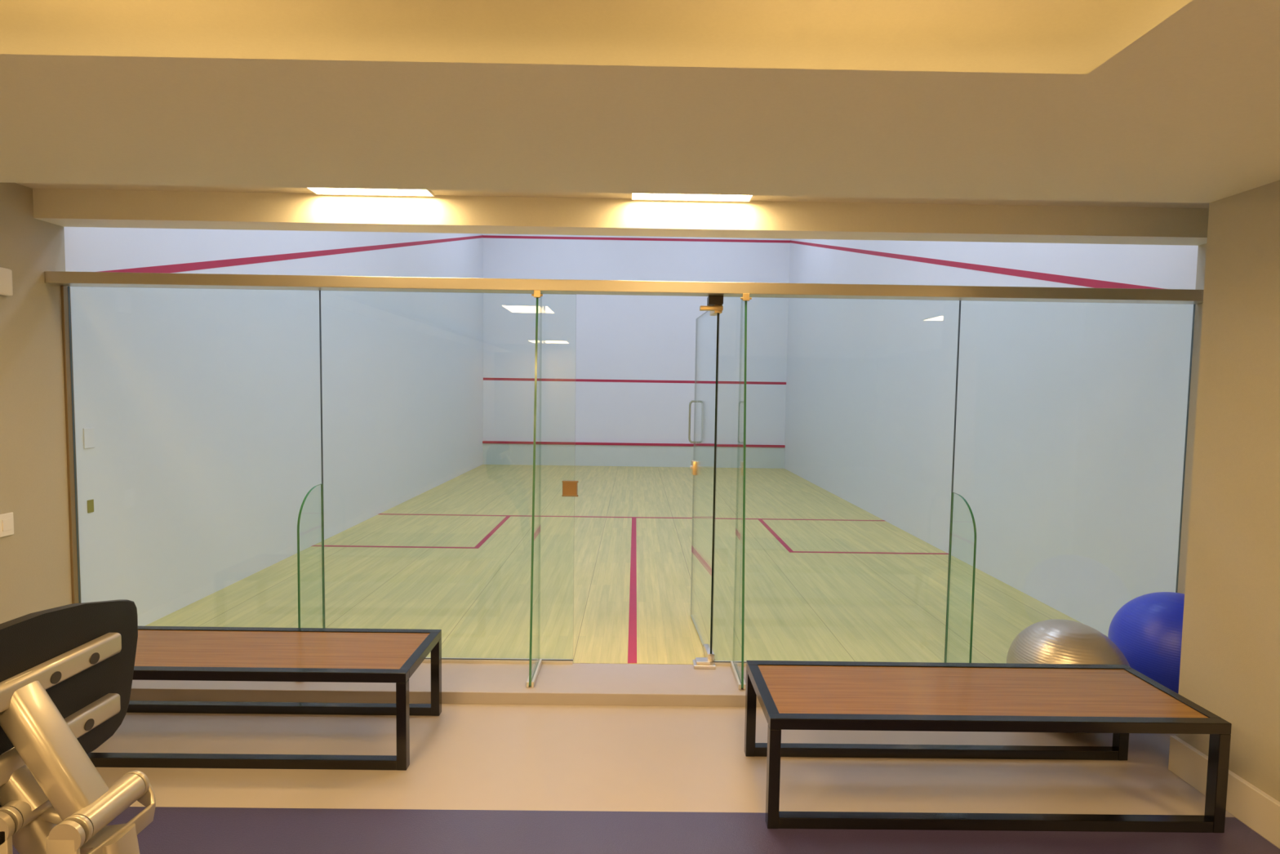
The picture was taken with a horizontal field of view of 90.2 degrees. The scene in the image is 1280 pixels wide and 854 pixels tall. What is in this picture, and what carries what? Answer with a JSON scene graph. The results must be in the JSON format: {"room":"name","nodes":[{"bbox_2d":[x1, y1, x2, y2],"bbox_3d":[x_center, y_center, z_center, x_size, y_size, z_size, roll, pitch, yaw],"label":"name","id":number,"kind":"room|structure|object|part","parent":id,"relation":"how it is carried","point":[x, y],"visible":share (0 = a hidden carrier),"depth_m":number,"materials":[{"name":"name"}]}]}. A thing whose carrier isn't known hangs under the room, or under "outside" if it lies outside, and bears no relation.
{"room":"gym","nodes":[
{"label":"gym","id":0,"kind":"room"},
{"bbox_2d":[0,182,483,626],"bbox_3d":[-3.317,-1.530,3.073,0.202,6.200,20.845,1,3,0],"label":"wall","id":1,"kind":"structure","parent":0,"point":[202,406],"depth_m":4.85,"materials":[{"name":"paint"}]},
{"bbox_2d":[0,266,13,296],"bbox_3d":[-3.216,-0.734,3.208,0.030,0.138,0.104,1,3,0],"label":"wall sensor","id":2,"kind":"object","parent":1,"relation":"attached to","point":[6,274],"visible":1,"depth_m":3.22,"materials":[{"name":"white plastic"}]},
{"bbox_2d":[0,511,13,537],"bbox_3d":[-3.242,0.500,3.262,0.014,0.116,0.076,1,3,0],"label":"wall switch","id":3,"kind":"object","parent":1,"relation":"attached to","point":[6,520],"visible":1,"depth_m":3.26,"materials":[{"name":"white plastic"}]},
{"bbox_2d":[61,285,80,603],"bbox_3d":[-3.241,0.276,3.642,0.014,2.134,0.046,1,3,0],"label":"trim","id":4,"kind":"structure","parent":1,"relation":"attached to","point":[64,299],"depth_m":3.62,"materials":[{"name":"brown metal"}]},
{"bbox_2d":[83,427,94,448],"bbox_3d":[-3.243,0.065,3.755,0.006,0.118,0.072,1,3,0],"label":"blank plate","id":5,"kind":"object","parent":1,"relation":"attached to","point":[88,433],"visible":1,"depth_m":3.75,"materials":[{"name":"white plastic"}]},
{"bbox_2d":[87,499,93,512],"bbox_3d":[-3.250,0.468,3.773,0.005,0.075,0.040,1,3,0],"label":"brass plate","id":6,"kind":"object","parent":1,"relation":"attached to","point":[91,502],"visible":1,"depth_m":3.77,"materials":[{"name":"yellow metal"}]},
{"bbox_2d":[44,271,1204,303],"bbox_3d":[-0.032,-0.772,3.545,6.400,0.063,0.118,1,3,0],"label":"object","id":7,"kind":"structure","parent":1,"relation":"attached to","point":[113,279],"depth_m":3.49,"materials":[{"name":"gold metal"}]},
{"bbox_2d":[129,662,760,706],"bbox_3d":[-0.064,1.471,3.554,6.400,0.149,0.374,1,3,0],"label":"step","id":8,"kind":"structure","parent":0,"point":[479,683],"depth_m":3.39,"materials":[{"name":"stone"}]},
{"bbox_2d":[67,286,322,603],"bbox_3d":[-2.530,0.285,3.658,1.408,2.137,0.032,1,3,0],"label":"window","id":9,"kind":"structure","parent":8,"relation":"on","point":[68,291],"depth_m":3.64,"materials":[{"name":"clear glass"}]},
{"bbox_2d":[297,483,324,627],"bbox_3d":[-1.831,0.851,3.552,0.044,1.037,0.273,1,3,0],"label":"glass fin","id":10,"kind":"object","parent":8,"relation":"on","point":[321,484],"visible":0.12,"depth_m":3.55,"materials":[{"name":"green"}]},
{"bbox_2d":[320,290,576,664],"bbox_3d":[-1.099,0.305,3.669,1.446,2.137,0.032,1,3,0],"label":"window","id":11,"kind":"structure","parent":8,"relation":"on","point":[428,660],"depth_m":3.71,"materials":[{"name":"clear glass"}]},
{"bbox_2d":[561,480,578,496],"bbox_3d":[-0.400,0.352,3.675,0.092,0.090,0.047,1,3,0],"label":"box","id":12,"kind":"object","parent":11,"relation":"attached to","point":[570,487],"visible":1,"depth_m":3.65,"materials":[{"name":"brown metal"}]},
{"bbox_2d":[526,289,542,687],"bbox_3d":[-0.575,0.322,3.512,0.060,2.134,0.310,1,3,0],"label":"glass fin","id":13,"kind":"object","parent":8,"relation":"on","point":[534,671],"visible":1,"depth_m":3.47,"materials":[{"name":"green"}]},
{"bbox_2d":[730,293,751,689],"bbox_3d":[0.564,0.338,3.521,0.060,2.134,0.310,1,3,0],"label":"glass fin","id":14,"kind":"object","parent":8,"relation":"on","point":[738,673],"visible":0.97,"depth_m":3.48,"materials":[{"name":"green"}]},
{"bbox_3d":[0.564,0.334,3.521,0.012,2.122,0.310,1,3,0],"label":"pane","id":15,"kind":"part","parent":14,"relation":"part of","materials":[{"name":"clear glass"}]},
{"bbox_2d":[712,296,960,666],"bbox_3d":[1.123,0.337,3.686,1.367,2.137,0.032,1,3,0],"label":"window","id":16,"kind":"structure","parent":8,"relation":"on","point":[717,663],"depth_m":3.68,"materials":[{"name":"clear glass"}]},
{"bbox_2d":[688,295,723,669],"bbox_3d":[0.389,0.306,4.054,0.130,2.135,0.872,1,3,0],"label":"door","id":17,"kind":"structure","parent":16,"relation":"attached to","point":[714,303],"depth_m":3.73,"materials":[{"name":"clear glass"}]},
{"bbox_3d":[0.390,-0.036,4.374,0.114,0.294,0.013,1,3,-4],"label":"pull handle","id":18,"kind":"part","parent":17,"relation":"part of","materials":[{"name":"silver metal"}]},
{"bbox_3d":[0.373,1.376,3.723,0.125,0.035,0.092,1,3,0],"label":"floor plate","id":19,"kind":"part","parent":17,"relation":"part of","materials":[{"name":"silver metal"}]},
{"bbox_2d":[944,492,976,662],"bbox_3d":[1.801,0.902,3.580,0.044,1.037,0.273,1,3,0],"label":"glass fin","id":20,"kind":"object","parent":8,"relation":"on","point":[952,498],"visible":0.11,"depth_m":3.57,"materials":[{"name":"green"}]},
{"bbox_2d":[952,300,1195,592],"bbox_3d":[2.480,0.356,3.697,1.341,2.137,0.032,1,3,0],"label":"window","id":21,"kind":"structure","parent":8,"relation":"on","point":[1193,313],"depth_m":3.68,"materials":[{"name":"clear glass"}]},
{"bbox_2d":[17,182,1208,208],"bbox_3d":[0.078,-1.238,3.050,6.600,0.080,0.720,1,3,0],"label":"ceiling","id":22,"kind":"structure","parent":0,"point":[33,185],"depth_m":3.36,"materials":[{"name":"paint"}]},
{"bbox_2d":[306,187,434,196],"bbox_3d":[-1.399,-1.228,3.304,0.622,0.012,0.149,1,3,0],"label":"lamp","id":23,"kind":"object","parent":22,"relation":"attached to","point":[335,191],"visible":0.57,"depth_m":3.33,"materials":[{"name":"white plastic"}]},
{"bbox_2d":[631,193,753,201],"bbox_3d":[0.270,-1.204,3.317,0.630,0.012,0.149,1,3,0],"label":"lamp","id":24,"kind":"object","parent":22,"relation":"attached to","point":[671,197],"visible":0.56,"depth_m":3.35,"materials":[{"name":"white plastic"}]},
{"bbox_2d":[32,188,1208,245],"bbox_3d":[-0.024,-1.338,3.494,6.400,0.534,0.180,1,3,0],"label":"lintel","id":25,"kind":"object","parent":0,"point":[102,208],"visible":0.29,"depth_m":3.42,"materials":[{"name":"paint"}]},
{"bbox_2d":[145,464,1107,664],"bbox_3d":[-0.100,1.167,8.704,6.600,0.122,9.945,1,3,0],"label":"floor","id":26,"kind":"structure","parent":0,"point":[827,578],"depth_m":5.40,"materials":[{"name":"brown wood"}]},
{"bbox_2d":[482,233,790,468],"bbox_3d":[-0.089,-2.163,13.474,6.400,6.000,0.250,1,3,0],"label":"wall","id":27,"kind":"structure","parent":0,"point":[628,379],"depth_m":13.44,"materials":[{"name":"paint"}]},
{"bbox_3d":[-0.125,0.365,13.515,6.400,0.050,0.051,1,3,0],"label":"tin rail","id":28,"kind":"part","parent":27,"relation":"part of","materials":[{"name":"paint"}]},
{"bbox_2d":[0,0,1279,203],"bbox_3d":[1.164,-0.830,-2.288,8.700,0.270,10.000,1,3,0],"label":"ceiling","id":29,"kind":"structure","parent":0,"point":[1106,100],"depth_m":1.91,"materials":[{"name":"paint"}]},
{"bbox_2d":[12,700,1279,853],"bbox_3d":[1.123,1.849,-1.888,8.900,0.135,10.700,1,3,0],"label":"floor","id":30,"kind":"structure","parent":0,"point":[467,756],"depth_m":2.67,"materials":[{"name":"beige plastic"}]},
{"bbox_2d":[0,599,155,853],"bbox_3d":[-1.290,0.982,1.317,0.700,1.169,0.648,1,3,0],"label":"exercise machine","id":31,"kind":"object","parent":30,"relation":"on","point":[66,672],"visible":1,"depth_m":1.30,"materials":[{"name":"black plastic"}]},
{"bbox_3d":[-1.235,0.821,1.219,0.074,0.173,0.012,1,3,0],"label":"yoke plate","id":32,"kind":"part","parent":31,"relation":"part of","materials":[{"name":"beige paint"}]},
{"bbox_3d":[-1.103,0.833,1.226,0.069,0.153,0.010,1,3,0],"label":"yoke plate","id":33,"kind":"part","parent":31,"relation":"part of","materials":[{"name":"beige paint"}]},
{"bbox_3d":[-1.063,1.162,1.328,0.164,0.656,0.070,1,3,0],"label":"post","id":34,"kind":"part","parent":31,"relation":"part of","materials":[{"name":"metal"}]},
{"bbox_2d":[87,626,441,770],"bbox_3d":[-1.889,1.249,3.002,1.755,0.432,0.508,1,3,0],"label":"bench","id":35,"kind":"object","parent":30,"relation":"on","point":[184,653],"visible":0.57,"depth_m":2.91,"materials":[{"name":"brown wood"}]},
{"bbox_3d":[-1.891,1.456,2.781,1.669,0.043,0.041,1,3,0],"label":"rail","id":36,"kind":"part","parent":35,"relation":"part of","materials":[{"name":"black metal"}]},
{"bbox_3d":[-1.894,1.430,3.245,1.669,0.043,0.041,1,3,0],"label":"rail","id":37,"kind":"part","parent":35,"relation":"part of","materials":[{"name":"black metal"}]},
{"bbox_3d":[-1.887,1.050,2.991,1.669,0.026,0.422,1,3,0],"label":"seat","id":38,"kind":"part","parent":35,"relation":"part of","materials":[{"name":"brown wood"}]},
{"bbox_3d":[-1.887,1.054,2.991,1.755,0.043,0.508,1,3,0],"label":"frame","id":39,"kind":"part","parent":35,"relation":"part of","materials":[{"name":"black metal"}]},
{"bbox_3d":[-1.032,1.295,2.778,0.043,0.389,0.043,1,3,0],"label":"leg","id":40,"kind":"part","parent":35,"relation":"part of","materials":[{"name":"black metal"}]},
{"bbox_3d":[-1.036,1.269,3.242,0.043,0.389,0.043,1,3,0],"label":"leg","id":41,"kind":"part","parent":35,"relation":"part of","materials":[{"name":"black metal"}]},
{"bbox_2d":[744,660,1231,832],"bbox_3d":[1.364,1.314,2.687,1.754,0.432,0.524,1,3,0],"label":"bench","id":42,"kind":"object","parent":30,"relation":"on","point":[1120,700],"visible":1,"depth_m":2.55,"materials":[{"name":"brown wood"}]},
{"bbox_3d":[0.507,1.310,2.921,0.043,0.389,0.043,1,3,0],"label":"leg","id":43,"kind":"part","parent":42,"relation":"part of","materials":[{"name":"black metal"}]},
{"bbox_3d":[0.510,1.337,2.441,0.043,0.389,0.043,1,3,0],"label":"leg","id":44,"kind":"part","parent":42,"relation":"part of","materials":[{"name":"black metal"}]},
{"bbox_3d":[1.359,1.494,2.938,1.668,0.043,0.041,1,3,0],"label":"rail","id":45,"kind":"part","parent":42,"relation":"part of","materials":[{"name":"black metal"}]},
{"bbox_3d":[1.367,1.115,2.676,1.668,0.026,0.438,1,3,0],"label":"seat","id":46,"kind":"part","parent":42,"relation":"part of","materials":[{"name":"brown wood"}]},
{"bbox_3d":[1.367,1.120,2.676,1.754,0.043,0.524,1,3,0],"label":"frame","id":47,"kind":"part","parent":42,"relation":"part of","materials":[{"name":"black metal"}]},
{"bbox_3d":[1.363,1.521,2.457,1.668,0.043,0.041,1,3,0],"label":"rail","id":48,"kind":"part","parent":42,"relation":"part of","materials":[{"name":"black metal"}]},
{"bbox_3d":[2.217,1.334,2.935,0.043,0.389,0.043,1,3,0],"label":"leg","id":49,"kind":"part","parent":42,"relation":"part of","materials":[{"name":"black metal"}]},
{"bbox_3d":[2.221,1.361,2.454,0.043,0.389,0.043,1,3,0],"label":"leg","id":50,"kind":"part","parent":42,"relation":"part of","materials":[{"name":"black metal"}]},
{"bbox_2d":[1006,618,1129,733],"bbox_3d":[2.157,1.244,3.218,0.536,0.526,0.536,1,3,0],"label":"exercise ball","id":51,"kind":"object","parent":30,"relation":"on","point":[1057,641],"visible":0.39,"depth_m":3.11,"materials":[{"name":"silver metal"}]},
{"bbox_2d":[1107,591,1184,693],"bbox_3d":[2.822,1.163,3.353,0.584,0.573,0.584,1,3,0],"label":"exercise ball","id":52,"kind":"object","parent":30,"relation":"on","point":[1147,629],"visible":0.37,"depth_m":3.25,"materials":[{"name":"blue plastic"}]},
{"bbox_2d":[784,238,1206,635],"bbox_3d":[3.246,-1.715,8.116,0.202,6.200,10.845,1,3,0],"label":"wall","id":53,"kind":"structure","parent":0,"point":[1071,417],"depth_m":5.34,"materials":[{"name":"paint"}]},
{"bbox_2d":[1175,179,1279,801],"bbox_3d":[2.888,0.245,2.516,0.948,2.900,0.550,1,3,0],"label":"wall","id":54,"kind":"structure","parent":0,"point":[1229,668],"depth_m":2.57,"materials":[{"name":"beige paint"}]},
{"bbox_2d":[1168,735,1279,848],"bbox_3d":[2.857,1.480,2.572,0.974,0.157,0.576,1,3,0],"label":"baseboard","id":55,"kind":"structure","parent":54,"relation":"attached to","point":[1253,806],"depth_m":2.53,"materials":[{"name":"beige"}]}
]}

